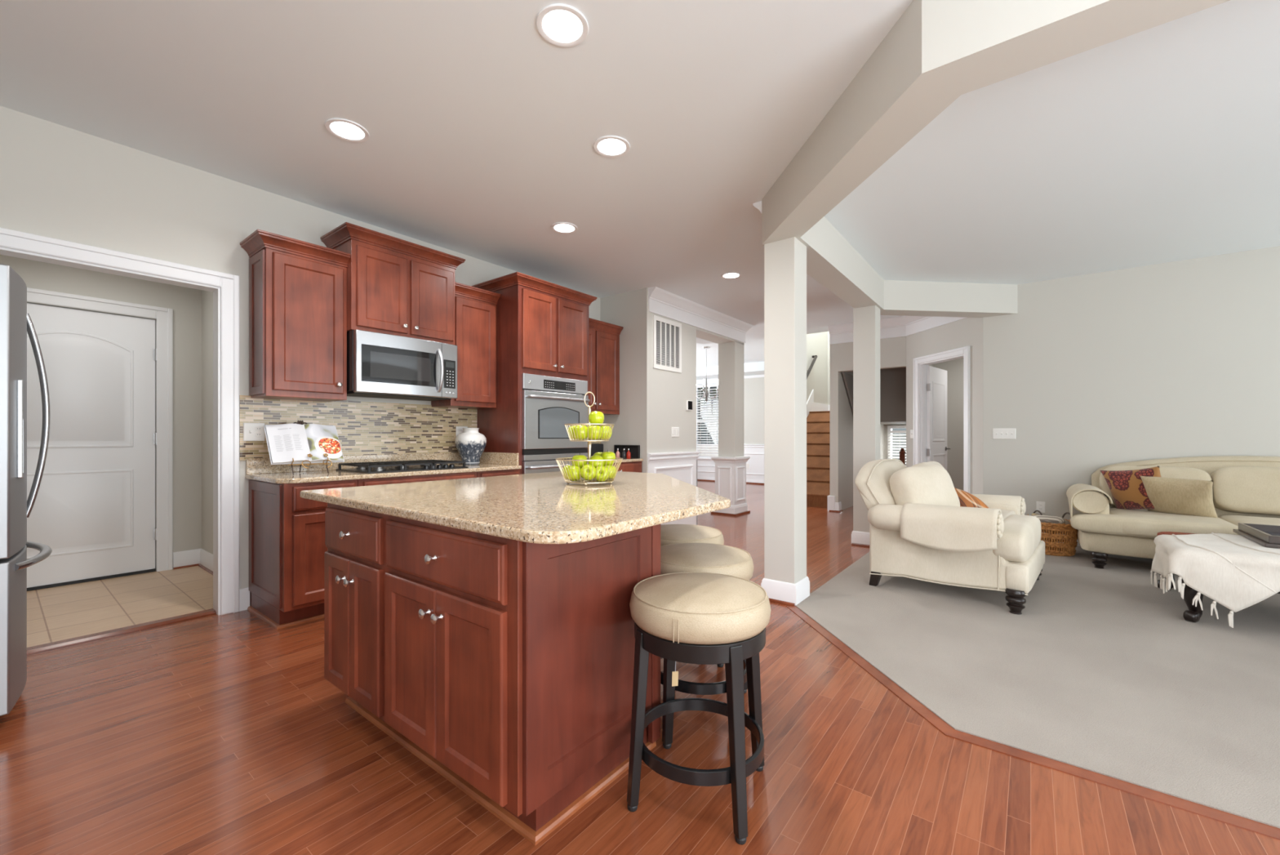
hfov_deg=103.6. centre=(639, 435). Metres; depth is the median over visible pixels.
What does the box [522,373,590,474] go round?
wall oven
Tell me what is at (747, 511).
trim
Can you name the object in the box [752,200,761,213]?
beam
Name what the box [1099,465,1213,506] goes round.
cushion
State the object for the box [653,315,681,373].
air vent
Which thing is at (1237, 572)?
throw blanket
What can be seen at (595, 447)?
toaster
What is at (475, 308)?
upper cabinet
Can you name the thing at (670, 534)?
seat cushion
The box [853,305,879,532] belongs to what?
column
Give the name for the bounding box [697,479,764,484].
trim
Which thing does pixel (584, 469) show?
apple
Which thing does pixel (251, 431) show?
outlet plate
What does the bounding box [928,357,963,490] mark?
wall
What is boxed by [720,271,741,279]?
recessed light
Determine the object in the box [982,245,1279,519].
wall
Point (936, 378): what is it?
door
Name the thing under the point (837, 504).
baseboard
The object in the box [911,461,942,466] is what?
pillow
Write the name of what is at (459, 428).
outlet plate
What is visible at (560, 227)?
recessed light
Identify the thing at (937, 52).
ceiling beam
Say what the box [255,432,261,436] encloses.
receptacle
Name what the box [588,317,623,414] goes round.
upper cabinet
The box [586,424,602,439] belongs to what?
apple
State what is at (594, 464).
apple
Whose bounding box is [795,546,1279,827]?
carpet
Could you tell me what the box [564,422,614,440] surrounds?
basket
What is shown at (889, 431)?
window blind
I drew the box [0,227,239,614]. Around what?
door frame
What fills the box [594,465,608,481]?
apple
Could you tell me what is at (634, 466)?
base cabinet
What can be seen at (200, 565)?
trim
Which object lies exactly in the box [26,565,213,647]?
floor tile
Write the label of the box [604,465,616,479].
apple
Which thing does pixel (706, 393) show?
chandelier
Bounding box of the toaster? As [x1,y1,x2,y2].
[591,443,603,456]
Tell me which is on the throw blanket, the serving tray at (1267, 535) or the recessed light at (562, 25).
the serving tray at (1267, 535)
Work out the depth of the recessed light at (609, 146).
2.90 m
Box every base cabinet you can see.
[247,479,357,629]
[357,471,476,486]
[476,468,519,477]
[613,461,641,472]
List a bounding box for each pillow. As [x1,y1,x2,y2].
[889,464,959,506]
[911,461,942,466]
[954,487,988,507]
[1100,466,1160,509]
[1140,475,1217,517]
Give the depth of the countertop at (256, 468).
3.66 m
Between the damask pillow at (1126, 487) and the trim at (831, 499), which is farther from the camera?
the trim at (831, 499)
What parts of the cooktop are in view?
burner, burner, glass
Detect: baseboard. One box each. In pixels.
[173,548,213,571]
[239,586,249,611]
[697,475,764,483]
[835,501,841,510]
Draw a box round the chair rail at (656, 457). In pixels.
[647,450,700,462]
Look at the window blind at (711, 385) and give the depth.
12.95 m
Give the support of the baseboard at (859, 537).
attached to the column at (866, 320)
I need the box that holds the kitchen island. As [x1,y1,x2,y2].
[324,502,660,844]
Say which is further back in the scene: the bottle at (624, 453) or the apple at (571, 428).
the bottle at (624, 453)
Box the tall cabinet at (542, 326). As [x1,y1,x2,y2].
[471,271,596,474]
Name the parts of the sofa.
arm, arm, leg, backrest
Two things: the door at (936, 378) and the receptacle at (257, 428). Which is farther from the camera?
the door at (936, 378)
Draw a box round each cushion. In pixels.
[629,572,771,644]
[660,524,724,546]
[660,542,754,580]
[992,514,1041,562]
[1070,507,1239,537]
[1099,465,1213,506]
[1156,531,1197,535]
[1209,466,1279,515]
[1217,515,1279,525]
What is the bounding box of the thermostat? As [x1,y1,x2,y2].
[685,400,692,410]
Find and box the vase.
[454,427,486,464]
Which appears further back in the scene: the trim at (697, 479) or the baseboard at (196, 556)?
the trim at (697, 479)
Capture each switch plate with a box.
[671,426,679,436]
[910,429,913,438]
[992,427,1015,439]
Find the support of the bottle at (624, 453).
on the countertop at (631, 460)
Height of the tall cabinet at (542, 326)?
2.549 m
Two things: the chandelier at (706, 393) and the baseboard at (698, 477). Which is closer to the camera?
the chandelier at (706, 393)
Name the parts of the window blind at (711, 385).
rail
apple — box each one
[562,465,573,479]
[565,465,581,480]
[567,424,576,439]
[571,453,587,467]
[573,424,587,439]
[580,463,596,479]
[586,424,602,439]
[588,409,604,425]
[588,454,604,467]
[593,450,601,455]
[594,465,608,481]
[600,425,612,439]
[600,449,615,465]
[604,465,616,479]
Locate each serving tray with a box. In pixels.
[613,444,639,457]
[1232,522,1279,547]
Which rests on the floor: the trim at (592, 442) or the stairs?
the stairs
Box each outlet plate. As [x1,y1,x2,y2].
[243,422,264,440]
[456,426,467,435]
[1035,501,1044,512]
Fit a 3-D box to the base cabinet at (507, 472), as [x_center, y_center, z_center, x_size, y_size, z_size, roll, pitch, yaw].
[-1.397,0.716,4.361,0.688,0.868,0.426,0,0,38]
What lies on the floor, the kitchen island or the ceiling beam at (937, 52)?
the kitchen island
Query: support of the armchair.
on the carpet
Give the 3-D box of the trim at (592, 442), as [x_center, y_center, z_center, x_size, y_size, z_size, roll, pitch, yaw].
[-0.734,-0.055,5.771,0.012,0.430,0.834,0,0,38]
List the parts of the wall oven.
control panel, door, door, handle, handle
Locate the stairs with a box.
[806,410,830,507]
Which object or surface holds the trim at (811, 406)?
attached to the wall at (846, 413)
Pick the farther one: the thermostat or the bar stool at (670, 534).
the thermostat
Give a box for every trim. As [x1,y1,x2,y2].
[26,608,216,654]
[173,563,213,574]
[591,425,600,443]
[647,459,697,524]
[696,443,764,448]
[696,447,764,479]
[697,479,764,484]
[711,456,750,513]
[711,510,750,515]
[768,597,795,605]
[806,389,830,417]
[827,494,835,511]
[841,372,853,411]
[851,542,869,546]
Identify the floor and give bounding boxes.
[0,480,1279,854]
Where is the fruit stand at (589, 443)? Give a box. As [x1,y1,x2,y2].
[555,391,622,485]
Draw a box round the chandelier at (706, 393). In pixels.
[696,346,718,401]
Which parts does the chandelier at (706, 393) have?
rod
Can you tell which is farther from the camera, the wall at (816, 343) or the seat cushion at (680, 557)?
the wall at (816, 343)
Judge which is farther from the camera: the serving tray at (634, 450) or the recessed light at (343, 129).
the serving tray at (634, 450)
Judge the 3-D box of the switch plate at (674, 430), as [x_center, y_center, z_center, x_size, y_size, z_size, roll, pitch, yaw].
[0.432,-0.050,6.120,0.009,0.120,0.165,0,0,38]
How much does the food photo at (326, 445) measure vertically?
0.109 m
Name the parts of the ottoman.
leg, leg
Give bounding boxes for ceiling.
[0,0,1279,368]
[696,337,764,379]
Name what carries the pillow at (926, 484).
on the armchair
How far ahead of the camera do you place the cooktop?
3.73 m
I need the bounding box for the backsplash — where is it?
[239,395,477,460]
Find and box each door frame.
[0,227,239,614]
[26,287,173,571]
[913,346,970,493]
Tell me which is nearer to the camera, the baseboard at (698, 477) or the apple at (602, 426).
the apple at (602, 426)
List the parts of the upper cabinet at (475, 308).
door, crown moulding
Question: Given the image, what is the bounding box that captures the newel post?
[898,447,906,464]
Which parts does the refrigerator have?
freezer drawer, door, handle, handle, handle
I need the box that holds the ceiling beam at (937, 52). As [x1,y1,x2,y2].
[761,0,1230,247]
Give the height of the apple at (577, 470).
0.081 m
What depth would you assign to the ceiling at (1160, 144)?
2.72 m
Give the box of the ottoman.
[1156,531,1279,622]
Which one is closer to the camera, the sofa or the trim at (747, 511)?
the sofa
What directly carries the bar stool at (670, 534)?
on the floor
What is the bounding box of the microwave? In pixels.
[346,328,457,400]
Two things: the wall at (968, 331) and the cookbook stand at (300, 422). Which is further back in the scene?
the wall at (968, 331)
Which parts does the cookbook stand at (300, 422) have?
easel frame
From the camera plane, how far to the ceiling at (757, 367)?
11.84 m
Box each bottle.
[615,448,619,457]
[622,448,626,458]
[626,448,631,458]
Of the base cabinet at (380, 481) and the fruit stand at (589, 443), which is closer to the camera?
the fruit stand at (589, 443)
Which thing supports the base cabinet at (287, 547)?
on the floor
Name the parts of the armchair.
leg, backrest, arm, arm, arm, leg, rail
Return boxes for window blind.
[696,384,718,456]
[888,430,906,463]
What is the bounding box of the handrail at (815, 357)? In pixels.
[806,355,817,379]
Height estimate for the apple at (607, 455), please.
0.082 m
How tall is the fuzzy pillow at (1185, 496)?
0.348 m
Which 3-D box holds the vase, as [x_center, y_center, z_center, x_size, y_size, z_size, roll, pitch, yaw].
[-1.503,0.089,4.475,0.268,0.325,0.268,0,0,38]
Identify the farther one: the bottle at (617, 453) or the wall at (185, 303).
the bottle at (617, 453)
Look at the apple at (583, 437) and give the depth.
2.52 m
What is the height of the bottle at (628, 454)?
0.115 m
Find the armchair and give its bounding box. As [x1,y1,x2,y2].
[854,458,1044,614]
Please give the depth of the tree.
19.59 m
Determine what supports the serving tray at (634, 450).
on the countertop at (631, 460)
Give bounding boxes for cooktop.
[335,459,468,473]
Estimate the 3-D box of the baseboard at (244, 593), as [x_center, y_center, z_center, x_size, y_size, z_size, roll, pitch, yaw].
[-2.621,1.079,3.335,0.016,0.142,0.059,0,0,38]
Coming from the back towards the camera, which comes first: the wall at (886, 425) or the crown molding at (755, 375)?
the crown molding at (755, 375)
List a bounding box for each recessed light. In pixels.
[324,118,369,142]
[536,4,588,47]
[551,222,577,233]
[593,135,630,157]
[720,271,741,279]
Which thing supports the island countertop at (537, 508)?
on the kitchen island
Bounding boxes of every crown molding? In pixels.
[648,286,753,342]
[696,374,764,380]
[827,315,966,344]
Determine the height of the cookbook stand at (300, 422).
0.361 m
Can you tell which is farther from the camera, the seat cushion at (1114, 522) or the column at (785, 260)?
the seat cushion at (1114, 522)
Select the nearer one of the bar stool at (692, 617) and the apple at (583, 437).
the bar stool at (692, 617)
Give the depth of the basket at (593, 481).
2.51 m
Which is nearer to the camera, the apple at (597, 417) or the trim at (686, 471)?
the apple at (597, 417)
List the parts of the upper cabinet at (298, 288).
panel, crown moulding, door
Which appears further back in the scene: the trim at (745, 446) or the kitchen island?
the trim at (745, 446)
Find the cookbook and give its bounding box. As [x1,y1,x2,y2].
[263,422,344,464]
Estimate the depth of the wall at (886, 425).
10.09 m
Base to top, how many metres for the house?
5.900 m
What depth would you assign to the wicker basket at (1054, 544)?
4.79 m
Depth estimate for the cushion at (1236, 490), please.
4.29 m
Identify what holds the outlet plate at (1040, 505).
attached to the wall at (1091, 372)
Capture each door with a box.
[26,302,156,591]
[926,365,950,470]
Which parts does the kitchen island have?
door, knob, knob, knob, drawer, door, door, knob, knob, knob, drawer, door, shoe moulding, panel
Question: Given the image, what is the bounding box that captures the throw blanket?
[1150,532,1279,627]
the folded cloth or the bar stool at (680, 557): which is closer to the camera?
the bar stool at (680, 557)
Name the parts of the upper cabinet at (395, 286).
door, crown moulding, door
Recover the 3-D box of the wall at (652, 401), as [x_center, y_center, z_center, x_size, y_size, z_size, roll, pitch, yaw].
[-1.025,-0.261,8.072,4.685,2.822,2.440,0,0,38]
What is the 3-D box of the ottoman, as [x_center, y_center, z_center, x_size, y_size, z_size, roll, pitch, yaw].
[4.142,0.922,3.064,1.314,0.439,0.924,0,0,38]
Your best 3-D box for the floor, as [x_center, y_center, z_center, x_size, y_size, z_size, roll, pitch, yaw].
[2.041,1.198,4.998,13.300,0.104,12.600,0,0,38]
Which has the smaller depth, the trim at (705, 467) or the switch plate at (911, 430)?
the switch plate at (911, 430)
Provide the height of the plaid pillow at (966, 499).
0.324 m
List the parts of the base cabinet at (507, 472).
drawer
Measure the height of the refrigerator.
1.830 m
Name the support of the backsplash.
attached to the wall at (57, 181)
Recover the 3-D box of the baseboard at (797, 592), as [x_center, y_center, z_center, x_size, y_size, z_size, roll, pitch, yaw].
[1.036,1.075,3.586,0.254,0.142,0.265,0,0,38]
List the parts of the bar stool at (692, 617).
leg, leg, leg, leg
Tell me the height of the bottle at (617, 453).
0.115 m
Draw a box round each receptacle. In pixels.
[255,426,261,431]
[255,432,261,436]
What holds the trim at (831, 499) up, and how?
attached to the wall at (846, 413)
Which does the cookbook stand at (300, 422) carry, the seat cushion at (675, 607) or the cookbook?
the cookbook
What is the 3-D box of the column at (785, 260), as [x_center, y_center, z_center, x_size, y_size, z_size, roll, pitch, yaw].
[1.036,-0.107,3.586,0.222,2.515,0.233,0,0,38]
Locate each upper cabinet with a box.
[240,229,350,401]
[320,222,465,344]
[431,281,500,408]
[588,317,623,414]
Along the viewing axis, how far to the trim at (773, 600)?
3.45 m
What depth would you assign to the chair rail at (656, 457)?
6.03 m
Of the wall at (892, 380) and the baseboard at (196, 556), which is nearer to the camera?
the baseboard at (196, 556)
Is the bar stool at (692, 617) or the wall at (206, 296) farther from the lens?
the wall at (206, 296)
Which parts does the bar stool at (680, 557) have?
leg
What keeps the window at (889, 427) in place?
in the wall at (886, 425)
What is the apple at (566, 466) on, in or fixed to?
in the fruit stand at (589, 443)
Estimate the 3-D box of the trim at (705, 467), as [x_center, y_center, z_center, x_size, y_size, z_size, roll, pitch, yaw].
[2.338,0.725,12.494,4.380,0.850,0.032,0,0,38]
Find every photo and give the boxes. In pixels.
[318,437,341,453]
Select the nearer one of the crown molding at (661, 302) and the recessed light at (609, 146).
the recessed light at (609, 146)
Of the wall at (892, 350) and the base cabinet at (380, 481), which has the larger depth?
the wall at (892, 350)
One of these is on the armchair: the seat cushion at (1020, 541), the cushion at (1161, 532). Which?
the seat cushion at (1020, 541)
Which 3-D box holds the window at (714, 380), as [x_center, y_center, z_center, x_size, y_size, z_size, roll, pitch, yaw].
[1.814,-0.430,12.919,1.110,2.040,0.160,0,0,38]
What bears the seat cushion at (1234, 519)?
on the sofa
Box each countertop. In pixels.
[244,452,521,483]
[300,471,730,543]
[614,457,643,462]
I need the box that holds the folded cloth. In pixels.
[1032,515,1065,524]
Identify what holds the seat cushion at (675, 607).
on the bar stool at (692, 617)
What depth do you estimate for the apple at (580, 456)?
2.56 m
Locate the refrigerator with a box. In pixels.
[0,263,52,715]
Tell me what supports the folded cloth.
in the wicker basket at (1054, 544)
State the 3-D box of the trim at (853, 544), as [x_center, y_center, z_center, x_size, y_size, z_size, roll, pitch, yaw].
[2.336,1.140,5.264,0.238,0.020,0.018,0,0,38]
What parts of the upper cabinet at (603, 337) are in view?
door, crown moulding, door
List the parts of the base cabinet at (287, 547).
panel, shoe moulding, door, drawer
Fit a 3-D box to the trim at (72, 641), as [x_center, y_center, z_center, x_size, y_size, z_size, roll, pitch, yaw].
[-3.089,1.141,2.902,0.100,0.017,1.000,0,0,38]
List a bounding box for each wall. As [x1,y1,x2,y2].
[0,106,599,588]
[0,254,201,570]
[201,289,213,554]
[600,287,744,472]
[701,377,764,444]
[806,331,827,404]
[827,331,884,509]
[830,336,906,502]
[880,367,906,424]
[884,423,906,458]
[906,317,982,493]
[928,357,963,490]
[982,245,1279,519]
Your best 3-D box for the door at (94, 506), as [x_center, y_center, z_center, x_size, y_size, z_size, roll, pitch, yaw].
[-4.390,0.079,3.922,0.056,2.127,0.927,0,0,38]
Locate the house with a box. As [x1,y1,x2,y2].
[699,386,718,443]
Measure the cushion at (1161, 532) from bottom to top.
0.170 m
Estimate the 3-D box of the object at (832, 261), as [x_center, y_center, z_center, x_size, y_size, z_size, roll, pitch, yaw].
[2.401,-1.524,4.973,3.623,0.337,0.981,0,0,-33]
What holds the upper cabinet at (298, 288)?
attached to the wall at (57, 181)
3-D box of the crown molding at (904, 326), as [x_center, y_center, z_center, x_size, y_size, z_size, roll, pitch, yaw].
[3.577,-1.540,6.840,0.542,0.265,2.207,0,0,-27]
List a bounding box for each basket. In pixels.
[555,457,622,483]
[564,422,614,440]
[1033,510,1077,555]
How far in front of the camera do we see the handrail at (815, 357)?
9.94 m
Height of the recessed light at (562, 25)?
0.009 m
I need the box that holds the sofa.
[1066,455,1279,568]
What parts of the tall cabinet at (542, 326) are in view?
crown moulding, door, door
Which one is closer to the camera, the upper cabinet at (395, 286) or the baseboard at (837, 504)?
the upper cabinet at (395, 286)
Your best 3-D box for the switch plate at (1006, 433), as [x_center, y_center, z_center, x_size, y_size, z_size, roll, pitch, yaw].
[4.068,-0.028,5.629,0.200,0.119,0.016,0,0,38]
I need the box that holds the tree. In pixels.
[698,386,718,443]
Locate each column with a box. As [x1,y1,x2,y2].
[718,342,743,457]
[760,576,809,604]
[764,236,806,583]
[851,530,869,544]
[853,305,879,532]
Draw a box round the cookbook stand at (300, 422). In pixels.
[288,419,332,475]
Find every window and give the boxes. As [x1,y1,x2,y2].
[696,378,718,459]
[887,425,906,458]
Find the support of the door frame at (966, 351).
attached to the wall at (968, 331)
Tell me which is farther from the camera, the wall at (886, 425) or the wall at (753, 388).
the wall at (753, 388)
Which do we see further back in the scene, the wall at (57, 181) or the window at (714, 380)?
the window at (714, 380)
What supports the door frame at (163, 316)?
attached to the wall at (185, 303)
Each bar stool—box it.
[626,571,771,844]
[660,524,724,666]
[660,542,754,700]
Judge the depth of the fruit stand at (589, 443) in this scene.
2.53 m
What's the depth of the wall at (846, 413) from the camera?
8.08 m
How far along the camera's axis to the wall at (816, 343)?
10.51 m
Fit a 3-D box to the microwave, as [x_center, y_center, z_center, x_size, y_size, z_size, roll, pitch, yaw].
[-1.861,-0.522,3.905,0.490,0.441,0.790,0,0,38]
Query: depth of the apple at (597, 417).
2.57 m
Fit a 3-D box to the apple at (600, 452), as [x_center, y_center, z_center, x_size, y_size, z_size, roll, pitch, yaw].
[-0.209,0.118,2.658,0.080,0.082,0.081,0,0,0]

